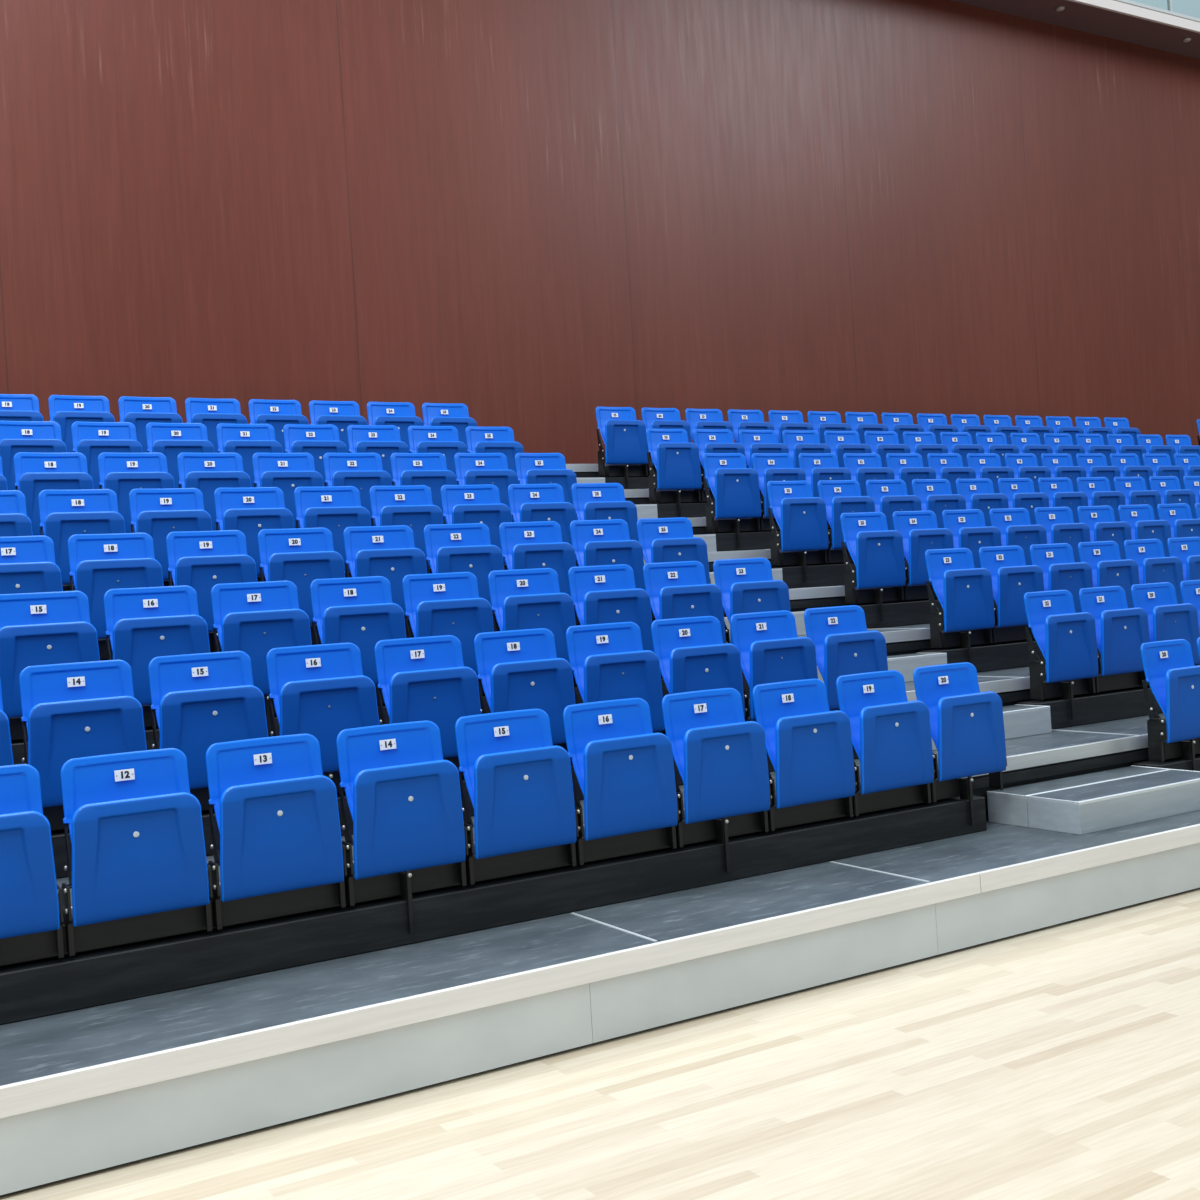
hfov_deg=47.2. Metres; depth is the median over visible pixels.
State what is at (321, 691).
seat
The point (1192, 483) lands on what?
seat
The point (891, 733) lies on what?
seat
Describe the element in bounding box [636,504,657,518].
step
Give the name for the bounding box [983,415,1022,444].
seat
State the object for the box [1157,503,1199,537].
seat
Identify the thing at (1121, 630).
seat
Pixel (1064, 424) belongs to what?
seat
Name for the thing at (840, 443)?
seat
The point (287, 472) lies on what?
seat
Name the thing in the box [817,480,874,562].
seat
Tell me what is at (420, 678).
seat
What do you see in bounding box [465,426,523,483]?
seat
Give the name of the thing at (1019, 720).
step
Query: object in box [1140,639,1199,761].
seat
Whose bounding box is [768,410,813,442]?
seat
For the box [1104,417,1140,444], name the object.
seat
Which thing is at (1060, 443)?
seat
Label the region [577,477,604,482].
step
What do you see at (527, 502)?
seat
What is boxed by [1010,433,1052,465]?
seat
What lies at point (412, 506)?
seat
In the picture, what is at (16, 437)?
seat
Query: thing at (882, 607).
tier
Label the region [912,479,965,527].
seat
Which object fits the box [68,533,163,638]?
seat
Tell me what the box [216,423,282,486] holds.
seat
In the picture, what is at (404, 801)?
seat
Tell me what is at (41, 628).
seat
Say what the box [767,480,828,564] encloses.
seat
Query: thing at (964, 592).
seat
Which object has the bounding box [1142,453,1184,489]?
seat
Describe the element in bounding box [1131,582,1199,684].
seat
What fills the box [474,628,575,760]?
seat
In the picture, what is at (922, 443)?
seat
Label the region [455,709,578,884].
seat
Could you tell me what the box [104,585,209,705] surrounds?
seat
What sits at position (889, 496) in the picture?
seat
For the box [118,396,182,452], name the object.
seat
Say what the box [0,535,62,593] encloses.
seat
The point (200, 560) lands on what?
seat
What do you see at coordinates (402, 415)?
seat
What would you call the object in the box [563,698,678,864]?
seat
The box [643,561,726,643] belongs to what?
seat
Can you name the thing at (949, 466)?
seat
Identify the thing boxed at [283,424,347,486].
seat
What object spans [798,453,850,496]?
seat
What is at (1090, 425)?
seat
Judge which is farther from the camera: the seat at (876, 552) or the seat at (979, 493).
the seat at (979, 493)
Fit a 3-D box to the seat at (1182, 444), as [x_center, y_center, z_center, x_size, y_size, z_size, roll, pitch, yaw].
[6.620,-1.558,15.556,0.492,0.653,0.215,-4,0,-31]
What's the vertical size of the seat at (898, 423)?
0.653 m
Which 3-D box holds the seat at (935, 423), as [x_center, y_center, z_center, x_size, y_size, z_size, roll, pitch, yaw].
[3.613,-1.685,14.713,0.492,0.653,0.215,-4,0,-31]
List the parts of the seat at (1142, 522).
backrest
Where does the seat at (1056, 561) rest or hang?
on the tier at (1010, 650)
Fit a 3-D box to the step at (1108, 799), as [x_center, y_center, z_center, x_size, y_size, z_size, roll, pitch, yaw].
[2.651,1.030,7.155,1.150,0.159,0.588,-4,0,-31]
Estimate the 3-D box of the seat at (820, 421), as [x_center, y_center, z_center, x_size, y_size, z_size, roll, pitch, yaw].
[2.329,-1.603,13.942,0.492,0.653,0.214,-4,0,-31]
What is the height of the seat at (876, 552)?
0.653 m
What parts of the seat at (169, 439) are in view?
number plate, backrest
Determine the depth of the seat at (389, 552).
7.90 m
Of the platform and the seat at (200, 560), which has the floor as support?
the platform
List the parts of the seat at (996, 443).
backrest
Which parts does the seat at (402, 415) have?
backrest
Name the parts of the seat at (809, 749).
number plate, backrest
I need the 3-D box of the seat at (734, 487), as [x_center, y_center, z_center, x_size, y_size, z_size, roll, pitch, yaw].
[1.068,-0.889,11.255,0.492,0.653,0.215,-4,0,-31]
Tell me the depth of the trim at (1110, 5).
17.36 m
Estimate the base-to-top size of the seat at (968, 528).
0.653 m
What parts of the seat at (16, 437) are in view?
number plate, backrest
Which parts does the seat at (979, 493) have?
backrest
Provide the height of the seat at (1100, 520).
0.653 m
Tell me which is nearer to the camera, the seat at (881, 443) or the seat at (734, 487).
the seat at (734, 487)
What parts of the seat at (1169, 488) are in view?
backrest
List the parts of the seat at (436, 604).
number plate, backrest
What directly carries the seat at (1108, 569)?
on the tier at (1010, 650)
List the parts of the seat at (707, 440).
backrest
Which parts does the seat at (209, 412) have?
number plate, backrest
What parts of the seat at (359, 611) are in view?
number plate, backrest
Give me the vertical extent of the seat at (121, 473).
0.653 m
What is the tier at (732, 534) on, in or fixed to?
on the tier at (800, 569)
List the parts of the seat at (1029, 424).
backrest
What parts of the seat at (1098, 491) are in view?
backrest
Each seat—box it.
[0,394,43,420]
[0,421,66,489]
[0,456,7,489]
[0,490,32,536]
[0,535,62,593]
[0,591,99,717]
[0,679,13,765]
[0,764,63,957]
[14,452,93,535]
[19,660,146,807]
[38,489,125,584]
[48,395,114,451]
[61,748,212,955]
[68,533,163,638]
[71,421,142,488]
[98,452,174,532]
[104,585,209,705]
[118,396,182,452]
[129,488,212,579]
[146,422,214,487]
[148,651,267,788]
[166,530,257,631]
[177,452,250,530]
[185,398,246,452]
[205,734,346,929]
[211,581,311,694]
[214,487,293,574]
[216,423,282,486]
[248,399,308,452]
[252,453,323,527]
[258,527,344,624]
[266,643,378,772]
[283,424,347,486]
[294,486,370,571]
[309,400,366,452]
[310,576,405,683]
[323,453,391,525]
[336,721,468,905]
[343,525,426,618]
[347,425,408,485]
[367,402,423,452]
[369,485,443,567]
[374,635,480,757]
[390,453,456,523]
[402,572,493,674]
[407,425,467,484]
[422,403,476,452]
[424,523,503,612]
[440,484,511,563]
[454,453,517,521]
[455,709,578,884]
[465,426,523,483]
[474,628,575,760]
[488,568,575,683]
[499,521,578,623]
[508,484,578,565]
[515,453,577,519]
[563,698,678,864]
[566,622,663,733]
[568,564,653,651]
[570,519,645,622]
[571,483,638,541]
[596,406,647,475]
[637,517,710,583]
[641,407,691,475]
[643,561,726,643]
[646,428,701,502]
[651,616,745,734]
[662,688,771,847]
[685,408,733,463]
[693,429,744,500]
[703,453,761,531]
[713,558,790,643]
[728,409,773,463]
[730,610,817,721]
[739,429,788,467]
[752,453,805,529]
[752,679,855,830]
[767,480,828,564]
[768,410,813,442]
[782,430,830,467]
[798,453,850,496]
[804,605,887,709]
[807,411,851,443]
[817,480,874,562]
[824,430,871,467]
[836,670,934,815]
[840,512,906,603]
[843,453,894,495]
[845,412,887,443]
[864,431,910,466]
[866,479,921,529]
[881,413,923,443]
[886,453,935,494]
[892,510,953,599]
[903,431,947,466]
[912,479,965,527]
[913,662,1006,801]
[917,413,957,443]
[925,548,994,647]
[927,453,975,493]
[940,432,983,466]
[942,509,1001,567]
[950,414,990,443]
[956,478,1008,525]
[967,453,1013,492]
[976,432,1018,466]
[979,545,1043,642]
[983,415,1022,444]
[989,508,1046,564]
[998,478,1048,524]
[1004,453,1050,492]
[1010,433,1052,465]
[1015,415,1053,444]
[1024,590,1098,699]
[1030,543,1092,612]
[1034,507,1090,561]
[1038,477,1087,522]
[1041,453,1086,491]
[1043,433,1084,465]
[1045,416,1083,444]
[1075,417,1112,444]
[1076,434,1115,465]
[1076,453,1119,490]
[1076,477,1125,521]
[1077,505,1131,559]
[1078,541,1139,607]
[1079,586,1149,692]
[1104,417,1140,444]
[1107,434,1145,465]
[1110,453,1152,489]
[1113,476,1160,519]
[1118,504,1170,556]
[1124,539,1183,603]
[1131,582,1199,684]
[1136,434,1175,465]
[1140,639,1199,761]
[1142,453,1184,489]
[1149,476,1196,518]
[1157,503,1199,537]
[1165,435,1199,455]
[1167,537,1199,580]
[1174,454,1199,475]
[1180,580,1199,665]
[1183,476,1199,502]
[1195,503,1199,518]
[1196,419,1199,445]
[1197,637,1199,659]
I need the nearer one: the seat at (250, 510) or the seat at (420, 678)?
the seat at (420, 678)
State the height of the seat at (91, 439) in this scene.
0.653 m
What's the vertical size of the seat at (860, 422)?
0.653 m
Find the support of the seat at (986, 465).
on the tier at (732, 534)
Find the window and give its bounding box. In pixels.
[1114,0,1199,22]
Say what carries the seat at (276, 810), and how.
on the tier at (113, 961)
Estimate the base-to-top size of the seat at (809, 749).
0.653 m
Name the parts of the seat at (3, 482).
backrest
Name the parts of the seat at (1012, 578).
backrest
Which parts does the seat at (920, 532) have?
backrest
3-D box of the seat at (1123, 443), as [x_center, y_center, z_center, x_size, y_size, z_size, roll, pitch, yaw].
[5.764,-1.504,15.042,0.492,0.653,0.214,-4,0,-31]
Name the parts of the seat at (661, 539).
number plate, backrest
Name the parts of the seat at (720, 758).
number plate, backrest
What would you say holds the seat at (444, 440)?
on the tier at (676, 503)
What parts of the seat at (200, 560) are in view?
number plate, backrest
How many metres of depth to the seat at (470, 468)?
10.09 m
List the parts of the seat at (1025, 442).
backrest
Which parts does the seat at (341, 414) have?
backrest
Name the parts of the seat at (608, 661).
number plate, backrest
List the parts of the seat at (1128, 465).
backrest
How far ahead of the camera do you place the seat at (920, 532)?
10.05 m
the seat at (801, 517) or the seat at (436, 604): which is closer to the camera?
the seat at (436, 604)
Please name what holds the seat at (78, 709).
on the tier at (1120, 696)
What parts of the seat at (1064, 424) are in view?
backrest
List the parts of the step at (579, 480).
edge trim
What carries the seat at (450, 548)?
on the tier at (882, 607)
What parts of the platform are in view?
fascia panel, fascia panel, fascia panel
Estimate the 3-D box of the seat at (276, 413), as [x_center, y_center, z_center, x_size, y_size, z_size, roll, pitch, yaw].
[-2.573,-1.293,10.995,0.492,0.653,0.214,-4,0,-31]
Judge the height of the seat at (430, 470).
0.653 m
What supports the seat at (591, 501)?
on the tier at (800, 569)
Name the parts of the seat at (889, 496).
backrest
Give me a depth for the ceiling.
17.45 m
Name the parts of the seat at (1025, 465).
backrest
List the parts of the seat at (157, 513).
number plate, backrest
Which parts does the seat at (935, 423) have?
backrest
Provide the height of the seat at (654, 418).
0.653 m
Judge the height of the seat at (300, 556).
0.653 m
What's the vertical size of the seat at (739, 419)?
0.653 m
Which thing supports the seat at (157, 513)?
on the tier at (800, 569)
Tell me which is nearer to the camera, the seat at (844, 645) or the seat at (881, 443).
the seat at (844, 645)
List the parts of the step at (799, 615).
edge trim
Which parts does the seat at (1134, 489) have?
backrest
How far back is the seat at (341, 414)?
11.24 m
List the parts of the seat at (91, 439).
number plate, backrest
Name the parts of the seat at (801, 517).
backrest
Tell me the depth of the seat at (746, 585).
8.24 m
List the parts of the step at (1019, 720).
edge trim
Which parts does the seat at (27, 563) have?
number plate, backrest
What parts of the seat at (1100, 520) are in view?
backrest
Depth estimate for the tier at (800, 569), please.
10.54 m
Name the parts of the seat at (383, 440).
backrest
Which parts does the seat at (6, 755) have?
backrest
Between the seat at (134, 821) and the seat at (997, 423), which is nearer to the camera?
the seat at (134, 821)
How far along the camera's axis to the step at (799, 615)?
9.30 m
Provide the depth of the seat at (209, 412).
10.72 m
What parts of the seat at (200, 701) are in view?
number plate, backrest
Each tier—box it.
[0,713,1199,1024]
[8,623,1100,764]
[43,658,1162,877]
[62,547,908,590]
[98,583,996,660]
[566,464,747,488]
[624,488,763,517]
[688,516,831,551]
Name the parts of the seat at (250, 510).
number plate, backrest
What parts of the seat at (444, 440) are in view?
backrest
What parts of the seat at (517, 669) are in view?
number plate, backrest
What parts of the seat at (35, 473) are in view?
number plate, backrest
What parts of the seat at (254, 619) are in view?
number plate, backrest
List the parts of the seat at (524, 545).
number plate, backrest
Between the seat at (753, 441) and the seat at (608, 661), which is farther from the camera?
the seat at (753, 441)
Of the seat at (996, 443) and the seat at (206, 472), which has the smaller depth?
the seat at (206, 472)
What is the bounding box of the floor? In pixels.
[0,888,1199,1199]
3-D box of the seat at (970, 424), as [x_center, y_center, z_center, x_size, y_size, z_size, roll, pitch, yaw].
[4.041,-1.712,14.971,0.492,0.653,0.215,-4,0,-31]
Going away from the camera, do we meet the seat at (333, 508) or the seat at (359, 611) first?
the seat at (359, 611)
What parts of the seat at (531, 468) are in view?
number plate, backrest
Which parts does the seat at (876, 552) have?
number plate, backrest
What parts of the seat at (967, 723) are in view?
number plate, backrest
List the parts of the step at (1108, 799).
edge trim, edge trim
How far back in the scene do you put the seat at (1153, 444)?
15.30 m
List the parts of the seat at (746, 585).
number plate, backrest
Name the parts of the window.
pane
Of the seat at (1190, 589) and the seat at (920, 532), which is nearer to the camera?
the seat at (1190, 589)
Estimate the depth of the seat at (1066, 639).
8.39 m
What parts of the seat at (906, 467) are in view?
backrest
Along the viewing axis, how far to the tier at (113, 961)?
5.50 m
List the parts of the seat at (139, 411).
number plate, backrest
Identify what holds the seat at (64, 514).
on the tier at (800, 569)
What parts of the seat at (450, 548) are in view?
number plate, backrest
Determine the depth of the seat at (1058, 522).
10.87 m
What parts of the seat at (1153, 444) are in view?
backrest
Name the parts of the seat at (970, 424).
backrest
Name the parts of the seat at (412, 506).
number plate, backrest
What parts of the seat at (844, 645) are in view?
number plate, backrest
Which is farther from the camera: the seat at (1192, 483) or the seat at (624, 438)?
the seat at (1192, 483)
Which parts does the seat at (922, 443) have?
backrest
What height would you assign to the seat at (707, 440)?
0.653 m
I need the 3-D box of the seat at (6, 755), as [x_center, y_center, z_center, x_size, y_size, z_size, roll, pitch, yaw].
[-2.504,0.606,5.250,0.492,0.653,0.214,-4,0,-31]
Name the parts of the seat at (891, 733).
number plate, backrest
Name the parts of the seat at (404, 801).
number plate, backrest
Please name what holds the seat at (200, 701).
on the tier at (1120, 696)
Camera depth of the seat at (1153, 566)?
10.17 m
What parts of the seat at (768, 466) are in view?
backrest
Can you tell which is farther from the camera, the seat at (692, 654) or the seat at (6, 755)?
the seat at (692, 654)
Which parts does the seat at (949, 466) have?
backrest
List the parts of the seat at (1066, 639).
number plate, backrest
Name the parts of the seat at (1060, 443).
backrest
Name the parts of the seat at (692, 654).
number plate, backrest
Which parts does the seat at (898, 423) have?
backrest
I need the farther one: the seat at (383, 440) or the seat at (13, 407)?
the seat at (383, 440)
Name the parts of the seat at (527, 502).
number plate, backrest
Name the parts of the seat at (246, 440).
number plate, backrest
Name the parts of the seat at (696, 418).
backrest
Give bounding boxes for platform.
[0,810,1199,1195]
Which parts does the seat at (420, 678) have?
number plate, backrest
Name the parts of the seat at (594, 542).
number plate, backrest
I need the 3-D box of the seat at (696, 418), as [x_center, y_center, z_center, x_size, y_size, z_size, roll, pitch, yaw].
[1.045,-1.522,13.171,0.492,0.653,0.214,-4,0,-31]
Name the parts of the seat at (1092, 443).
backrest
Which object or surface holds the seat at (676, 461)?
on the tier at (676, 503)
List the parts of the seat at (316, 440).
number plate, backrest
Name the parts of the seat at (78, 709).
number plate, backrest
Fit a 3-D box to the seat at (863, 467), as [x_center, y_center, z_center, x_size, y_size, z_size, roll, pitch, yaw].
[2.352,-0.971,12.027,0.492,0.653,0.214,-4,0,-31]
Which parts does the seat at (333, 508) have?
number plate, backrest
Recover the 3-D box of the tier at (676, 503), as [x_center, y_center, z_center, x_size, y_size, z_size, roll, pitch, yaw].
[0.919,-0.845,12.638,26.000,0.316,1.068,-4,0,-31]
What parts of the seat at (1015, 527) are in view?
backrest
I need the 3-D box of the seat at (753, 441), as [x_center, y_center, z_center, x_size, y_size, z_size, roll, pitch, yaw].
[1.485,-1.233,12.470,0.492,0.653,0.214,-4,0,-31]
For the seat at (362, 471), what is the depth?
9.57 m
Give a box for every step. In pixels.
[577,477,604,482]
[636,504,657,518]
[693,534,716,551]
[709,568,782,584]
[724,611,805,635]
[817,653,946,682]
[931,704,1051,749]
[987,765,1199,834]
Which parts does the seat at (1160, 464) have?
backrest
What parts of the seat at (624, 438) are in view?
backrest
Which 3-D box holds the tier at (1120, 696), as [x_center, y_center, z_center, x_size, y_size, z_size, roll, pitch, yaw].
[3.115,0.602,9.136,26.000,0.316,1.068,-4,0,-31]
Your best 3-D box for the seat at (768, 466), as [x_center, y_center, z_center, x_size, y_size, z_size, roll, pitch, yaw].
[1.496,-0.916,11.513,0.492,0.653,0.214,-4,0,-31]
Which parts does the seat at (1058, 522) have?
backrest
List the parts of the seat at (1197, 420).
backrest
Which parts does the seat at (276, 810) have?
number plate, backrest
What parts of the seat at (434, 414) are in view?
backrest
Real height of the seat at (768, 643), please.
0.653 m
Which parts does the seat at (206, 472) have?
number plate, backrest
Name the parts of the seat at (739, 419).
backrest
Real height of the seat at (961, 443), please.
0.653 m
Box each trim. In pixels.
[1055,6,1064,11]
[1068,0,1199,32]
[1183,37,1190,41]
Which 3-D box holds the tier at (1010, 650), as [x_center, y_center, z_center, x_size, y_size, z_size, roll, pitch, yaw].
[2.676,0.312,9.836,26.000,0.316,1.068,-4,0,-31]
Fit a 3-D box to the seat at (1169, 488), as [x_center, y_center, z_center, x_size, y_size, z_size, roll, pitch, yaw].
[5.359,-0.844,12.870,0.492,0.653,0.215,-4,0,-31]
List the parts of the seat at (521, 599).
number plate, backrest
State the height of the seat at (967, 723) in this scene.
0.653 m
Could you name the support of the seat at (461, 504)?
on the tier at (800, 569)
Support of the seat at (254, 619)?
on the tier at (1010, 650)
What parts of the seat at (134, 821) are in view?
number plate, backrest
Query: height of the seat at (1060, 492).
0.653 m
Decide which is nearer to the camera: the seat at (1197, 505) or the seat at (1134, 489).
the seat at (1197, 505)
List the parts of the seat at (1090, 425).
backrest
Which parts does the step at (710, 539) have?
edge trim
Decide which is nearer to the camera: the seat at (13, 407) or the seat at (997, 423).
the seat at (13, 407)
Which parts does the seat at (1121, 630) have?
number plate, backrest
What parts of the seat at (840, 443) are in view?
backrest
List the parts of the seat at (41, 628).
number plate, backrest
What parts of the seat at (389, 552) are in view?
number plate, backrest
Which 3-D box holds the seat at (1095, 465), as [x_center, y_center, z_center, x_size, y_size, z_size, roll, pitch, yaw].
[4.919,-1.133,13.570,0.492,0.653,0.214,-4,0,-31]
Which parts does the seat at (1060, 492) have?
backrest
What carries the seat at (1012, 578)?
on the tier at (1010, 650)
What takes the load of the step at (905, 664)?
on the tier at (1120, 696)
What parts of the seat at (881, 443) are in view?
backrest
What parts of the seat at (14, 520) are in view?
backrest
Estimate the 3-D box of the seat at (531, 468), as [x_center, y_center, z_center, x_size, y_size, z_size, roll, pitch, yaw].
[-0.410,-0.796,10.366,0.492,0.653,0.215,-4,0,-31]
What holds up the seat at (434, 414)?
on the tier at (630, 476)
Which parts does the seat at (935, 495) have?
backrest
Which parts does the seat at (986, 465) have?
backrest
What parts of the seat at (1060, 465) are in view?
backrest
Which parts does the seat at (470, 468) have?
backrest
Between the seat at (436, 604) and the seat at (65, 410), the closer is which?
the seat at (436, 604)
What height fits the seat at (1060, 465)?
0.653 m
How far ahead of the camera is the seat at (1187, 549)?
10.46 m
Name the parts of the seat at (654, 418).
backrest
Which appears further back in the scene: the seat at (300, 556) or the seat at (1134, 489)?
the seat at (1134, 489)
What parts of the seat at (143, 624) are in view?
number plate, backrest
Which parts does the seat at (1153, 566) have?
backrest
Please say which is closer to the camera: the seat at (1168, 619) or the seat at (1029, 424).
the seat at (1168, 619)
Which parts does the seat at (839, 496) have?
backrest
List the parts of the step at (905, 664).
edge trim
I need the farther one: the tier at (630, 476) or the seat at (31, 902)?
the tier at (630, 476)
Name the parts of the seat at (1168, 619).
number plate, backrest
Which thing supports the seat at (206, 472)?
on the tier at (732, 534)
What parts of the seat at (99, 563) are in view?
number plate, backrest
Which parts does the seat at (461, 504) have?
number plate, backrest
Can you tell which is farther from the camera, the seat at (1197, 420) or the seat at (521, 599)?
the seat at (1197, 420)
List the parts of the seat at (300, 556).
number plate, backrest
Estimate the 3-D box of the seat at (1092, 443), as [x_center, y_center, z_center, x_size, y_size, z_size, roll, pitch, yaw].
[5.336,-1.477,14.785,0.492,0.653,0.214,-4,0,-31]
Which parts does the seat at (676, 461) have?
backrest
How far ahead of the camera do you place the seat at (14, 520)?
7.62 m
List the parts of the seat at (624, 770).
number plate, backrest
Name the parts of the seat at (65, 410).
number plate, backrest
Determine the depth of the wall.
13.79 m
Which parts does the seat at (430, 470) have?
number plate, backrest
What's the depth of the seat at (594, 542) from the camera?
8.70 m
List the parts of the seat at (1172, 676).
number plate, backrest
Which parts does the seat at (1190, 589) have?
backrest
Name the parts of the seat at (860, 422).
backrest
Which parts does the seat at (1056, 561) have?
backrest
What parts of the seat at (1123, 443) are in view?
backrest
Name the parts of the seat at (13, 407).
number plate, backrest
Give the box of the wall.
[0,0,1199,585]
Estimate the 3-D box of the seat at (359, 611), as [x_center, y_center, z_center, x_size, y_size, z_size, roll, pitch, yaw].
[-1.232,0.208,6.979,0.492,0.653,0.214,-4,0,-31]
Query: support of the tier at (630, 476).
on the tier at (676, 503)
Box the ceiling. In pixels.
[951,0,1199,58]
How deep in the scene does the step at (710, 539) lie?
10.95 m
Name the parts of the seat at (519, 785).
number plate, backrest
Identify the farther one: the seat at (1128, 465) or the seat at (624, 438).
the seat at (1128, 465)
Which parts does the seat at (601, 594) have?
number plate, backrest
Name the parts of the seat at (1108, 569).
backrest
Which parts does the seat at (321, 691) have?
number plate, backrest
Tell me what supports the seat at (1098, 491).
on the tier at (800, 569)
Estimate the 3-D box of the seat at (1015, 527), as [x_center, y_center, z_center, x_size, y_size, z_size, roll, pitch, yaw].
[3.231,-0.392,10.626,0.492,0.653,0.214,-4,0,-31]
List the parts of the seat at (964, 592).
number plate, backrest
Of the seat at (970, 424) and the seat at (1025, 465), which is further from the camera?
the seat at (970, 424)
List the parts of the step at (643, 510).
edge trim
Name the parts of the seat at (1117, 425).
backrest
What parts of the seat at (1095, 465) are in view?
backrest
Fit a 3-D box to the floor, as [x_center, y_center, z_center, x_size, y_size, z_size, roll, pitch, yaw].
[9.547,1.061,6.260,44.000,0.120,22.850,-4,0,-31]
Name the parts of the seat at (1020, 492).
backrest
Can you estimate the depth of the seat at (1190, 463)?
14.38 m
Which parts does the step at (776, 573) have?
edge trim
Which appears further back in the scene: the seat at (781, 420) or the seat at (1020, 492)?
the seat at (781, 420)
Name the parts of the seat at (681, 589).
number plate, backrest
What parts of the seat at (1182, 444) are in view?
backrest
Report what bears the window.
attached to the ceiling
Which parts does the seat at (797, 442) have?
backrest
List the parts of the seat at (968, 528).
backrest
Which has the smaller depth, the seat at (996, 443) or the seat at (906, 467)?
the seat at (906, 467)
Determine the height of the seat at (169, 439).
0.653 m
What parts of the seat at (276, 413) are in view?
backrest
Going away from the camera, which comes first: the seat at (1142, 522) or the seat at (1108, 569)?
the seat at (1108, 569)
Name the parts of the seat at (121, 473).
number plate, backrest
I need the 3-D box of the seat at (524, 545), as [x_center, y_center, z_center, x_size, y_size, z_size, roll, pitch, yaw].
[-0.387,-0.163,8.451,0.492,0.653,0.215,-4,0,-31]
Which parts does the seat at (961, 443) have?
backrest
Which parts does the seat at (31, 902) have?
backrest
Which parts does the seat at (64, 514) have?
number plate, backrest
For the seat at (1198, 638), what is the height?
0.653 m
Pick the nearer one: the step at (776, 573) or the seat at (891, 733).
the seat at (891, 733)
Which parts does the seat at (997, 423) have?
backrest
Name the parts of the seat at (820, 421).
backrest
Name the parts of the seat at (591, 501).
number plate, backrest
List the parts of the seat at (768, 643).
number plate, backrest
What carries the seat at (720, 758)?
on the tier at (113, 961)
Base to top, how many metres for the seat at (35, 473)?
0.653 m
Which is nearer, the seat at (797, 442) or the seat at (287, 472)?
the seat at (287, 472)
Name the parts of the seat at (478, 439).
backrest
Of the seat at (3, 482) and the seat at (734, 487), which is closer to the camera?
the seat at (3, 482)
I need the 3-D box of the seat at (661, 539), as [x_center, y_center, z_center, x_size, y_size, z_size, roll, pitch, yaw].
[0.468,-0.217,8.966,0.492,0.653,0.215,-4,0,-31]
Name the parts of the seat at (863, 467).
backrest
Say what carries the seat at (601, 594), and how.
on the tier at (1010, 650)
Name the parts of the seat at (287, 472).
number plate, backrest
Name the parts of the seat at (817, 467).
backrest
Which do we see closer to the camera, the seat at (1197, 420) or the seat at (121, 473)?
the seat at (121, 473)
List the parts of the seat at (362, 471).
number plate, backrest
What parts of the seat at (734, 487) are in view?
backrest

